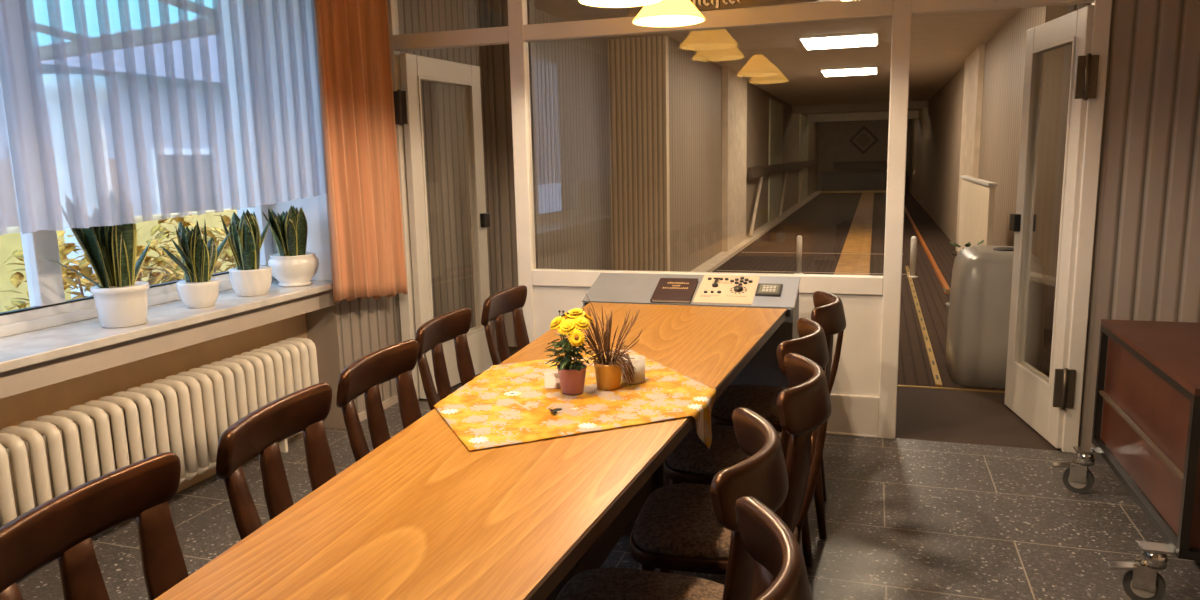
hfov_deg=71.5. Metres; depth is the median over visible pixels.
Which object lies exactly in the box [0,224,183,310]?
shrub
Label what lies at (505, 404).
tablecloth
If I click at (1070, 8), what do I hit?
wall
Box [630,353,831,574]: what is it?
dining chair
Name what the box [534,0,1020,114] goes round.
ceiling
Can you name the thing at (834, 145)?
wall
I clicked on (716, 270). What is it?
foul line
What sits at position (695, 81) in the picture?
wall
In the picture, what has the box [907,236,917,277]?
post
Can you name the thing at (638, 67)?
wall
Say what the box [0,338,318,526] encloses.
radiator
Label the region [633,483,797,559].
seat cushion
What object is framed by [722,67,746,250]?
pilaster
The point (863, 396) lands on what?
wall partition
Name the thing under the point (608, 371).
potted plant
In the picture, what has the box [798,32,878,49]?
recessed light
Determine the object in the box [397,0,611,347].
wall
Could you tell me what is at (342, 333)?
wall
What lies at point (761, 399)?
seat cushion
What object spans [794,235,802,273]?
post
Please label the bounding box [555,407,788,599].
dining chair
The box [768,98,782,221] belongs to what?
wall panel
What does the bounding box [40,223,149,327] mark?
snake plant
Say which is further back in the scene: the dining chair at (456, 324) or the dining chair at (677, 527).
the dining chair at (456, 324)
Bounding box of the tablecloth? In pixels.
[434,349,715,450]
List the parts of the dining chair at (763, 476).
crest rail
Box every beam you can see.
[792,101,928,113]
[807,111,918,121]
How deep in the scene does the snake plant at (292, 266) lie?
4.07 m
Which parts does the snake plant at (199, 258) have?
pot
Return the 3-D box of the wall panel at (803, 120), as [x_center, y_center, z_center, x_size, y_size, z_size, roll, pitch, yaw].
[6.036,-4.193,24.711,0.030,2.450,3.000,2,10,18]
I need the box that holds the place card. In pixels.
[544,373,560,388]
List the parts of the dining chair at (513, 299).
crest rail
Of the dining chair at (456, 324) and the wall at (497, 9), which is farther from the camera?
the wall at (497, 9)
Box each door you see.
[399,53,492,398]
[1004,5,1093,447]
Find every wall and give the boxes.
[0,194,400,492]
[0,210,236,312]
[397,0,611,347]
[487,0,542,346]
[608,35,669,270]
[668,37,817,271]
[817,119,911,190]
[909,5,1066,328]
[1045,3,1091,328]
[1078,0,1199,448]
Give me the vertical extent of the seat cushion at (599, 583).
0.043 m
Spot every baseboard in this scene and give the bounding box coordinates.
[344,395,397,428]
[690,191,820,271]
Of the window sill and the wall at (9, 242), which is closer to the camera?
the window sill
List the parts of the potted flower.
pot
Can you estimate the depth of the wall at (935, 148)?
8.20 m
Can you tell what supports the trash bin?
on the floor
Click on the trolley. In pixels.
(1150, 419)
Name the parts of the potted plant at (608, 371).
pot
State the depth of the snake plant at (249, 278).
3.81 m
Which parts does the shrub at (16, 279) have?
stem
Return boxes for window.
[0,205,275,337]
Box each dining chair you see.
[0,452,188,599]
[216,382,336,539]
[336,339,421,461]
[415,308,475,409]
[481,285,529,364]
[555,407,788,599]
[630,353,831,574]
[664,318,828,573]
[711,291,845,538]
[735,496,811,599]
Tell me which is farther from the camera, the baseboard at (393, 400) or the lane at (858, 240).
the lane at (858, 240)
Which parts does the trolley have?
shelf rail, frame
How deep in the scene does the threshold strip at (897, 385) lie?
4.92 m
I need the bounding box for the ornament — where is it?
[549,408,561,412]
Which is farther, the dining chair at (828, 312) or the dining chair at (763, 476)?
the dining chair at (828, 312)
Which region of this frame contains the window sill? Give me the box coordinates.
[0,279,332,372]
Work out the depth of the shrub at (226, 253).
5.93 m
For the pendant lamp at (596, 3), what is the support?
hanging from the ceiling
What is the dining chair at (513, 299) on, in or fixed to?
on the floor
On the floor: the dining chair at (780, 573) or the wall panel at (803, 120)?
the dining chair at (780, 573)
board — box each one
[627,0,818,15]
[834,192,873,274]
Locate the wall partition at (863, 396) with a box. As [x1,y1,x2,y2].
[387,0,1111,452]
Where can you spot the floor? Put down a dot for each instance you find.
(906, 519)
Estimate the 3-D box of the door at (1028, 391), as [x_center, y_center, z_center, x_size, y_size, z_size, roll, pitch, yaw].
[2.167,-0.342,4.059,0.106,1.973,0.715,0,10,8]
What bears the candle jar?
on the tablecloth
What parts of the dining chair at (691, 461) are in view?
leg, seat frame, crest rail, leg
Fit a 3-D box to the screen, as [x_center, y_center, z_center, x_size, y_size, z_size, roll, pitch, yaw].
[3.150,-0.442,7.050,0.060,1.155,2.120,2,10,18]
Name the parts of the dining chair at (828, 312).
seat frame, leg, leg, crest rail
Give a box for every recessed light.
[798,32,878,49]
[820,66,877,76]
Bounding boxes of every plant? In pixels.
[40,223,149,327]
[161,221,229,307]
[220,209,271,296]
[262,206,318,286]
[582,293,642,389]
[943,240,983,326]
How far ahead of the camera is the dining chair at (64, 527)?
1.44 m
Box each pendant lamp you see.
[579,0,661,7]
[633,0,704,26]
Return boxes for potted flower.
[544,308,593,394]
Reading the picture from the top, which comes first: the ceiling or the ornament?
the ceiling
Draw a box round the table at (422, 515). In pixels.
[154,301,790,599]
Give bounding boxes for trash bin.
[945,246,1044,387]
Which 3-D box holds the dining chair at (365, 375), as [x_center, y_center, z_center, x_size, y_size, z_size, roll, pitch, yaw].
[-0.422,0.578,2.376,0.496,0.861,0.428,1,10,14]
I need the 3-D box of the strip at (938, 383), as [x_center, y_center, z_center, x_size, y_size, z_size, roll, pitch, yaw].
[2.891,0.049,7.596,0.036,0.018,5.600,2,10,18]
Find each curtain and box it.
[0,0,326,235]
[314,0,407,301]
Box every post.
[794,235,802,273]
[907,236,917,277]
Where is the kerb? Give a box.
[904,205,950,293]
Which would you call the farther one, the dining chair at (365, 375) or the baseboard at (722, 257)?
the baseboard at (722, 257)
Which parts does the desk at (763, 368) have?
panel plate, lever, cream plate, silver plate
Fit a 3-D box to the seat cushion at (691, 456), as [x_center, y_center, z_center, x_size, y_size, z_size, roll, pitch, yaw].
[0.441,0.480,2.690,0.415,0.043,0.399,2,10,21]
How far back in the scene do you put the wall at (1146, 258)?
3.59 m
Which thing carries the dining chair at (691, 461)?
on the floor
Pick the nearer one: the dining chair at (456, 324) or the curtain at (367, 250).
the dining chair at (456, 324)
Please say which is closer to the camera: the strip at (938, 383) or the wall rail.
the strip at (938, 383)
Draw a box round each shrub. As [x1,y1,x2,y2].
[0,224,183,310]
[149,215,235,280]
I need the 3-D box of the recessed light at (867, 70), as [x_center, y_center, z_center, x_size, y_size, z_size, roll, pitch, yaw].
[3.707,-3.390,12.380,0.800,0.030,1.000,2,10,18]
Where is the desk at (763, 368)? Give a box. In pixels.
[582,273,800,426]
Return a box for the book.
[650,278,697,302]
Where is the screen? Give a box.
[958,176,996,251]
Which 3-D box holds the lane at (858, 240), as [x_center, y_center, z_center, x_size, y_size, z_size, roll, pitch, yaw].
[6.063,-1.974,19.165,0.390,0.018,22.500,2,10,18]
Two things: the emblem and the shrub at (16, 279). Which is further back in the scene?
the emblem
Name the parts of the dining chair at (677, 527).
leg, leg, seat frame, crest rail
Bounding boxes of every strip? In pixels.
[897,385,1004,392]
[905,266,941,386]
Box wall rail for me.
[748,160,817,236]
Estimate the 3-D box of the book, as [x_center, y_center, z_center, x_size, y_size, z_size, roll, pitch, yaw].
[0.337,-0.044,3.758,0.178,0.080,0.218,2,10,17]
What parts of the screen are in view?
rail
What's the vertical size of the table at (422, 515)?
0.752 m
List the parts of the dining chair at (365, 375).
crest rail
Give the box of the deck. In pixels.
[821,161,886,192]
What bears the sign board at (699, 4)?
attached to the wall partition at (863, 396)
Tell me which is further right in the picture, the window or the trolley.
the trolley
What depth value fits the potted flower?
2.24 m
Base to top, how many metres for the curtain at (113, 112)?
1.202 m
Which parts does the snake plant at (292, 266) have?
pot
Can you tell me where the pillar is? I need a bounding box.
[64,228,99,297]
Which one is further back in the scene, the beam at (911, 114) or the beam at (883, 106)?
the beam at (911, 114)
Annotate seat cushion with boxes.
[555,568,723,599]
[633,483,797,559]
[666,425,781,474]
[712,384,787,422]
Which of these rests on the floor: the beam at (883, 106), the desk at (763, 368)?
the desk at (763, 368)
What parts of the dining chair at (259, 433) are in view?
crest rail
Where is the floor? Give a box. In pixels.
[17,191,1199,599]
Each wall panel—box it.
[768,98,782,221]
[798,114,808,201]
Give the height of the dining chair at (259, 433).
0.861 m
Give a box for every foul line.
[716,270,908,274]
[749,252,903,254]
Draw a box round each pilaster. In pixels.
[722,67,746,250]
[956,44,984,253]
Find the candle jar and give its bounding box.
[621,354,644,383]
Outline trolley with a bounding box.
[1052,319,1199,599]
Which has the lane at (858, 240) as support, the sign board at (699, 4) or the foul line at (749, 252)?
the foul line at (749, 252)
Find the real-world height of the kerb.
0.040 m
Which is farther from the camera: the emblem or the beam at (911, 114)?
the emblem
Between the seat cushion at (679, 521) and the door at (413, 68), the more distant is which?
the door at (413, 68)
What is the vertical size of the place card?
0.041 m
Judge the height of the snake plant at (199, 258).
0.376 m
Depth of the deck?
30.16 m
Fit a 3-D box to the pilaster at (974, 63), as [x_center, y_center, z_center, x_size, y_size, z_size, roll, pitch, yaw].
[4.719,-1.820,10.666,0.060,2.600,1.700,2,10,18]
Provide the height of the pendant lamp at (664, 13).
0.624 m
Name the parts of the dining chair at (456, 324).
crest rail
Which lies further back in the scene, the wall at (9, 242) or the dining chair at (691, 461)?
the wall at (9, 242)
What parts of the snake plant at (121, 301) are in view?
pot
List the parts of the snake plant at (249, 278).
pot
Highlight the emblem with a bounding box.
[849,126,878,153]

